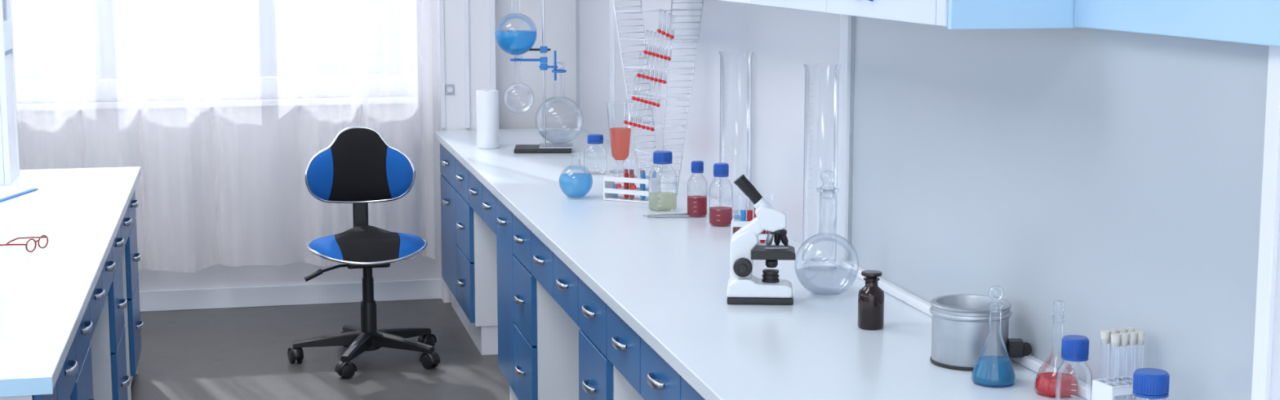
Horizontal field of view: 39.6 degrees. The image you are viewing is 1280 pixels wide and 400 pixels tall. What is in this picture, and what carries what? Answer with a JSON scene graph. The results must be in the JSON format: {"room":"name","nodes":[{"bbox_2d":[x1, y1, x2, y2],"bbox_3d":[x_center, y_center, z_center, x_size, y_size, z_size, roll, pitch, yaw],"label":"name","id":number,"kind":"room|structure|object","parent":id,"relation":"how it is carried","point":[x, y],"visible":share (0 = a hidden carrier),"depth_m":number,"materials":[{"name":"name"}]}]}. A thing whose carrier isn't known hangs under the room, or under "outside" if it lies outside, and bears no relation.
{"room":"laboratory","nodes":[
{"label":"laboratory","id":0,"kind":"room"},
{"bbox_2d":[17,0,576,291],"bbox_3d":[-2.605,-0.901,8.448,4.650,2.900,0.150,-2,8,-13],"label":"wall","id":1,"kind":"structure","parent":0,"point":[253,140],"depth_m":8.73,"materials":[{"name":"paint"}]},
{"bbox_2d":[16,0,38,169],"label":"curtain","id":2,"kind":"object","parent":1,"relation":"hanging from","point":[24,33],"depth_m":8.16,"materials":[{"name":"fabric"}]},
{"bbox_2d":[35,0,119,168],"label":"curtain","id":3,"kind":"object","parent":1,"relation":"hanging from","point":[96,78],"depth_m":8.22,"materials":[{"name":"fabric"}]},
{"bbox_2d":[117,0,173,271],"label":"curtain","id":4,"kind":"object","parent":1,"relation":"hanging from","point":[126,15],"depth_m":8.32,"materials":[{"name":"fabric"}]},
{"bbox_2d":[180,0,242,272],"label":"curtain","id":5,"kind":"object","parent":1,"relation":"hanging from","point":[194,13],"depth_m":8.40,"materials":[{"name":"fabric"}]},
{"bbox_2d":[16,95,422,111],"bbox_3d":[-2.590,-0.448,8.423,3.120,0.030,0.110,-2,8,-13],"label":"window sill","id":6,"kind":"structure","parent":1,"relation":"attached to","point":[394,99],"depth_m":8.53,"materials":[{"name":"white laminate"}]},
{"bbox_2d":[265,0,301,265],"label":"curtain","id":7,"kind":"object","parent":1,"relation":"hanging from","point":[285,215],"depth_m":8.47,"materials":[{"name":"fabric"}]},
{"bbox_2d":[139,279,441,311],"bbox_3d":[-2.924,0.507,8.492,3.960,0.100,0.015,-2,8,-13],"label":"baseboard","id":8,"kind":"structure","parent":1,"relation":"attached to","point":[423,289],"depth_m":8.74,"materials":[{"name":"white laminate"}]},
{"bbox_2d":[297,0,324,266],"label":"curtain","id":9,"kind":"object","parent":1,"relation":"hanging from","point":[308,29],"depth_m":8.50,"materials":[{"name":"fabric"}]},
{"bbox_2d":[346,0,380,133],"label":"curtain","id":10,"kind":"object","parent":1,"relation":"hanging from","point":[366,10],"depth_m":8.51,"materials":[{"name":"fabric"}]},
{"bbox_2d":[400,0,435,260],"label":"curtain","id":11,"kind":"object","parent":1,"relation":"hanging from","point":[411,42],"depth_m":8.61,"materials":[{"name":"fabric"}]},
{"bbox_2d":[130,298,510,399],"bbox_3d":[-1.311,1.344,3.198,4.750,0.050,11.380,-2,8,-13],"label":"floor","id":12,"kind":"structure","parent":0,"point":[225,353],"depth_m":7.65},
{"bbox_2d":[0,166,143,399],"bbox_3d":[-2.100,0.558,5.467,0.946,0.860,3.674,-2,8,-13],"label":"bench","id":13,"kind":"object","parent":12,"relation":"on","point":[71,324],"visible":1,"depth_m":5.43,"materials":[{"name":"laminate"}]},
{"bbox_2d":[0,0,19,185],"bbox_3d":[-2.632,-0.614,6.728,0.461,1.100,0.300,-2,8,-13],"label":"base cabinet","id":14,"kind":"object","parent":13,"relation":"on","point":[9,144],"visible":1,"depth_m":6.73,"materials":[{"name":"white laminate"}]},
{"bbox_2d":[0,187,38,201],"bbox_3d":[-2.408,-0.017,6.388,0.320,0.014,0.440,1,8,4],"label":"clipboard","id":15,"kind":"object","parent":13,"relation":"on","point":[6,193],"visible":1,"depth_m":6.47,"materials":[{"name":"plastic"}]},
{"bbox_2d":[0,235,48,252],"bbox_3d":[-1.853,0.127,5.280,0.145,0.041,0.139,2,8,11],"label":"eyeglasses","id":16,"kind":"object","parent":13,"relation":"on","point":[42,236],"visible":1,"depth_m":5.27,"materials":[{"name":"plastic"}]},
{"bbox_2d":[287,125,439,378],"bbox_3d":[-1.175,0.196,7.536,0.648,0.987,0.666,-2,8,-13],"label":"office chair","id":17,"kind":"object","parent":12,"relation":"on","point":[359,168],"visible":1,"depth_m":7.56,"materials":[{"name":"fabric"}]},
{"bbox_2d":[287,346,303,359],"bbox_3d":[-1.463,0.646,7.549,0.048,0.044,0.075,-4,9,-27],"label":"caster","id":18,"kind":"object","parent":17,"relation":"attached to","point":[293,353],"depth_m":7.53,"materials":[{"name":"black plastic"}]},
{"bbox_2d":[334,360,356,373],"bbox_3d":[-1.206,0.683,7.293,0.075,0.044,0.048,-6,10,-38],"label":"caster","id":19,"kind":"object","parent":17,"relation":"attached to","point":[342,366],"depth_m":7.28,"materials":[{"name":"black plastic"}]},
{"bbox_2d":[417,333,436,344],"bbox_3d":[-0.936,0.608,7.811,0.048,0.044,0.075,5,9,30],"label":"caster wheel","id":20,"kind":"object","parent":17,"relation":"attached to","point":[427,339],"depth_m":7.79,"materials":[{"name":"black plastic"}]},
{"bbox_2d":[419,351,439,364],"bbox_3d":[-0.881,0.659,7.455,0.075,0.044,0.048,7,11,41],"label":"caster","id":21,"kind":"object","parent":17,"relation":"attached to","point":[428,357],"depth_m":7.44,"materials":[{"name":"black plastic"}]},
{"bbox_2d":[434,127,1086,399],"bbox_3d":[0.189,0.607,5.128,0.734,0.860,7.652,-2,8,-13],"label":"laboratory bench","id":22,"kind":"object","parent":12,"relation":"on","point":[589,296],"visible":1,"depth_m":5.04,"materials":[{"name":"laminate"}]},
{"bbox_2d":[475,89,499,148],"bbox_3d":[-0.679,-0.361,7.933,0.100,0.255,0.100,-2,8,-13],"label":"paper towel roll","id":23,"kind":"object","parent":22,"relation":"on","point":[486,100],"visible":1,"depth_m":7.89,"materials":[{"name":"white paper"}]},
{"bbox_2d":[494,0,582,153],"bbox_3d":[-0.441,-0.643,7.765,0.383,0.858,0.210,0,8,-1],"label":"apparatus","id":24,"kind":"object","parent":22,"relation":"on","point":[515,42],"visible":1,"depth_m":7.77,"materials":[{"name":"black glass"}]},
{"bbox_2d":[559,153,592,197],"bbox_3d":[-0.230,-0.088,6.371,0.122,0.152,0.122,-2,8,-13],"label":"flask","id":25,"kind":"object","parent":22,"relation":"on","point":[571,184],"visible":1,"depth_m":6.34,"materials":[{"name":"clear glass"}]},
{"bbox_2d":[583,133,606,174],"bbox_3d":[-0.176,-0.182,7.038,0.090,0.155,0.090,-2,8,-13],"label":"bottle","id":26,"kind":"object","parent":22,"relation":"on","point":[591,138],"visible":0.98,"depth_m":7.04,"materials":[{"name":"clear glass"}]},
{"bbox_2d":[605,102,633,173],"bbox_3d":[-0.079,-0.248,7.072,0.116,0.276,0.116,-2,8,-13],"label":"beaker","id":27,"kind":"object","parent":22,"relation":"on","point":[608,105],"visible":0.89,"depth_m":7.09,"materials":[{"name":"clear glass"}]},
{"bbox_2d":[603,159,660,203],"bbox_3d":[-0.030,-0.069,6.298,0.190,0.142,0.081,4,9,28],"label":"test tube rack","id":28,"kind":"object","parent":22,"relation":"on","point":[611,189],"visible":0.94,"depth_m":6.29,"materials":[{"name":"white plastic"}]},
{"bbox_2d":[613,0,703,195],"bbox_3d":[0.068,-0.387,6.409,0.339,0.744,0.108,5,9,30],"label":"drying rack","id":29,"kind":"object","parent":22,"relation":"on","point":[645,51],"visible":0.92,"depth_m":6.40,"materials":[{"name":"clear plastic"}]},
{"bbox_2d":[648,150,676,211],"bbox_3d":[0.077,-0.066,6.077,0.096,0.200,0.096,-2,8,-13],"label":"bottle","id":30,"kind":"object","parent":22,"relation":"on","point":[661,157],"visible":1,"depth_m":6.09,"materials":[{"name":"clear glass"}]},
{"bbox_2d":[642,213,688,217],"bbox_3d":[0.093,0.052,5.927,0.160,0.008,0.058,-1,8,-10],"label":"rods","id":31,"kind":"object","parent":22,"relation":"on","point":[659,215],"visible":1,"depth_m":5.91,"materials":[{"name":"glass"}]},
{"bbox_2d":[687,160,707,217],"bbox_3d":[0.191,-0.038,5.931,0.068,0.185,0.068,-2,8,-13],"label":"bottle","id":32,"kind":"object","parent":22,"relation":"on","point":[696,205],"visible":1,"depth_m":5.91,"materials":[{"name":"clear glass"}]},
{"bbox_2d":[708,162,733,226],"bbox_3d":[0.261,-0.018,5.742,0.076,0.200,0.076,-2,8,-13],"label":"bottle","id":33,"kind":"object","parent":22,"relation":"on","point":[720,216],"visible":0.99,"depth_m":5.72,"materials":[{"name":"clear glass"}]},
{"bbox_2d":[719,51,753,218],"bbox_3d":[0.315,-0.211,5.856,0.112,0.550,0.112,-2,8,-13],"label":"cylinder","id":34,"kind":"object","parent":22,"relation":"on","point":[722,53],"visible":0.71,"depth_m":5.87,"materials":[{"name":"clear glass"}]},
{"bbox_2d":[730,193,774,244],"bbox_3d":[0.342,0.060,5.368,0.130,0.152,0.060,1,8,7],"label":"test tube rack","id":35,"kind":"object","parent":22,"relation":"on","point":[740,220],"visible":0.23,"depth_m":5.35,"materials":[{"name":"white plastic"}]},
{"bbox_2d":[726,173,795,304],"bbox_3d":[0.307,0.096,4.510,0.172,0.325,0.110,0,8,3],"label":"microscope","id":36,"kind":"object","parent":22,"relation":"on","point":[744,287],"visible":1,"depth_m":4.48,"materials":[{"name":"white plastic"}]},
{"bbox_2d":[802,63,840,271],"bbox_3d":[0.503,-0.091,4.948,0.102,0.570,0.102,-2,8,-13],"label":"cylinder","id":37,"kind":"object","parent":22,"relation":"on","point":[812,268],"visible":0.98,"depth_m":4.96,"materials":[{"name":"clear glass"}]},
{"bbox_2d":[794,170,858,295],"bbox_3d":[0.485,0.082,4.603,0.166,0.320,0.166,-2,8,-13],"label":"flask","id":38,"kind":"object","parent":22,"relation":"on","point":[820,237],"visible":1,"depth_m":4.65,"materials":[{"name":"clear glass"}]},
{"bbox_2d":[857,270,884,329],"bbox_3d":[0.547,0.235,4.208,0.062,0.135,0.062,-2,8,-13],"label":"bottle","id":39,"kind":"object","parent":22,"relation":"on","point":[871,296],"visible":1,"depth_m":4.19,"materials":[{"name":"brown glass"}]},
{"bbox_2d":[929,293,1031,370],"bbox_3d":[0.730,0.286,3.863,0.204,0.133,0.176,-2,8,-13],"label":"pot","id":40,"kind":"object","parent":22,"relation":"on","point":[960,322],"visible":0.91,"depth_m":3.80,"materials":[{"name":"metal"}]},
{"bbox_2d":[971,285,1016,387],"bbox_3d":[0.733,0.277,3.671,0.092,0.204,0.092,-2,8,-13],"label":"flask","id":41,"kind":"object","parent":22,"relation":"on","point":[991,371],"visible":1,"depth_m":3.66,"materials":[{"name":"clear glass"}]},
{"bbox_2d":[1034,300,1078,398],"bbox_3d":[0.842,0.297,3.584,0.088,0.190,0.088,-2,8,-13],"label":"flask","id":42,"kind":"object","parent":22,"relation":"on","point":[1044,382],"visible":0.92,"depth_m":3.58,"materials":[{"name":"clear glass"}]},
{"bbox_2d":[1055,334,1092,399],"bbox_3d":[0.839,0.339,3.434,0.068,0.150,0.068,-2,8,-13],"label":"bottle","id":43,"kind":"object","parent":22,"relation":"on","point":[1074,348],"visible":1,"depth_m":3.42,"materials":[{"name":"clear glass"}]},
{"bbox_2d":[1091,327,1149,399],"bbox_3d":[0.899,0.336,3.324,0.085,0.186,0.062,-3,9,-21],"label":"test tube rack","id":44,"kind":"object","parent":22,"relation":"on","point":[1107,388],"visible":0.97,"depth_m":3.31,"materials":[{"name":"white plastic"}]},
{"bbox_2d":[1132,368,1169,399],"bbox_3d":[0.906,0.378,3.160,0.080,0.150,0.080,-2,8,-13],"label":"bottle","id":45,"kind":"object","parent":22,"relation":"on","point":[1148,383],"visible":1,"depth_m":3.13,"materials":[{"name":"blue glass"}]},
{"bbox_2d":[436,0,490,302],"bbox_3d":[-0.857,-0.938,8.703,0.265,2.900,0.115,-2,8,-13],"label":"wall","id":46,"kind":"structure","parent":0,"point":[453,10],"depth_m":8.69,"materials":[{"name":"white paint"}]},
{"bbox_2d":[439,0,445,128],"bbox_3d":[-0.963,-1.356,8.554,0.020,2.030,0.010,-2,8,-13],"label":"trim","id":47,"kind":"structure","parent":46,"relation":"attached to","point":[441,2],"depth_m":8.65,"materials":[{"name":"white laminate"}]},
{"bbox_2d":[444,84,454,94],"bbox_3d":[-0.928,-0.540,8.677,0.044,0.048,0.013,-2,8,-13],"label":"wall socket","id":48,"kind":"object","parent":46,"relation":"attached to","point":[450,88],"depth_m":8.67,"materials":[{"name":"white plastic"}]},
{"bbox_2d":[463,0,470,128],"bbox_3d":[-0.845,-1.359,8.578,0.020,2.030,0.015,-2,8,-13],"label":"trim","id":49,"kind":"structure","parent":46,"relation":"attached to","point":[465,2],"depth_m":8.67,"materials":[{"name":"white laminate"}]},
{"bbox_2d":[488,0,495,89],"bbox_3d":[-0.721,-1.363,8.606,0.025,2.030,0.015,-2,8,-13],"label":"trim","id":50,"kind":"structure","parent":46,"relation":"attached to","point":[492,21],"depth_m":8.69,"materials":[{"name":"white laminate"}]},
{"bbox_2d":[718,0,1079,29],"bbox_3d":[0.369,-0.908,4.993,0.339,0.702,3.268,-2,8,-13],"label":"wall cabinet","id":51,"kind":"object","parent":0,"point":[951,14],"depth_m":3.48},
{"bbox_2d":[575,0,1279,399],"bbox_3d":[0.957,-0.189,3.494,0.100,2.900,11.380,-2,8,-13],"label":"wall","id":52,"kind":"structure","parent":0,"point":[1115,177],"depth_m":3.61,"materials":[{"name":"white paint"}]},
{"bbox_2d":[608,0,614,145],"bbox_3d":[-0.124,-1.261,7.930,0.012,2.040,0.080,-2,8,-13],"label":"trim","id":53,"kind":"structure","parent":52,"relation":"attached to","point":[611,11],"depth_m":8.01,"materials":[{"name":"white laminate"}]},
{"bbox_2d":[835,14,851,266],"bbox_3d":[0.571,-0.822,4.874,0.014,2.040,0.070,-2,8,-13],"label":"trim","id":54,"kind":"structure","parent":52,"relation":"attached to","point":[845,37],"depth_m":4.95,"materials":[{"name":"white laminate"}]},
{"bbox_2d":[847,15,855,262],"bbox_3d":[0.585,-0.172,4.924,0.004,0.740,0.020,-2,8,-13],"label":"trim","id":55,"kind":"structure","parent":52,"relation":"attached to","point":[853,18],"depth_m":4.92,"materials":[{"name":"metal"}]},
{"bbox_2d":[841,261,1116,399],"bbox_3d":[0.976,0.435,3.213,0.024,0.024,3.655,-2,8,-13],"label":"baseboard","id":56,"kind":"structure","parent":52,"relation":"attached to","point":[1029,362],"depth_m":4.41,"materials":[{"name":"white plastic"}]},
{"bbox_2d":[1074,0,1279,46],"bbox_3d":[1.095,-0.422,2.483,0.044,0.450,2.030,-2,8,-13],"label":"wall cabinet","id":57,"kind":"object","parent":52,"relation":"attached to","point":[1256,22],"depth_m":3.06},
{"bbox_2d":[1251,45,1279,399],"bbox_3d":[1.034,0.095,2.926,0.014,0.700,0.040,-2,8,-13],"label":"trim","id":58,"kind":"structure","parent":52,"relation":"attached to","point":[1270,194],"depth_m":2.91,"materials":[{"name":"white laminate"}]},
{"label":"outside","id":59,"kind":"structure","parent":0,"visible":0},
{"bbox_2d":[11,0,403,102],"bbox_3d":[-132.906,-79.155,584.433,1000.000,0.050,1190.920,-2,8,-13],"label":"window","id":60,"kind":"structure","parent":59,"point":[171,10],"depth_m":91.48,"materials":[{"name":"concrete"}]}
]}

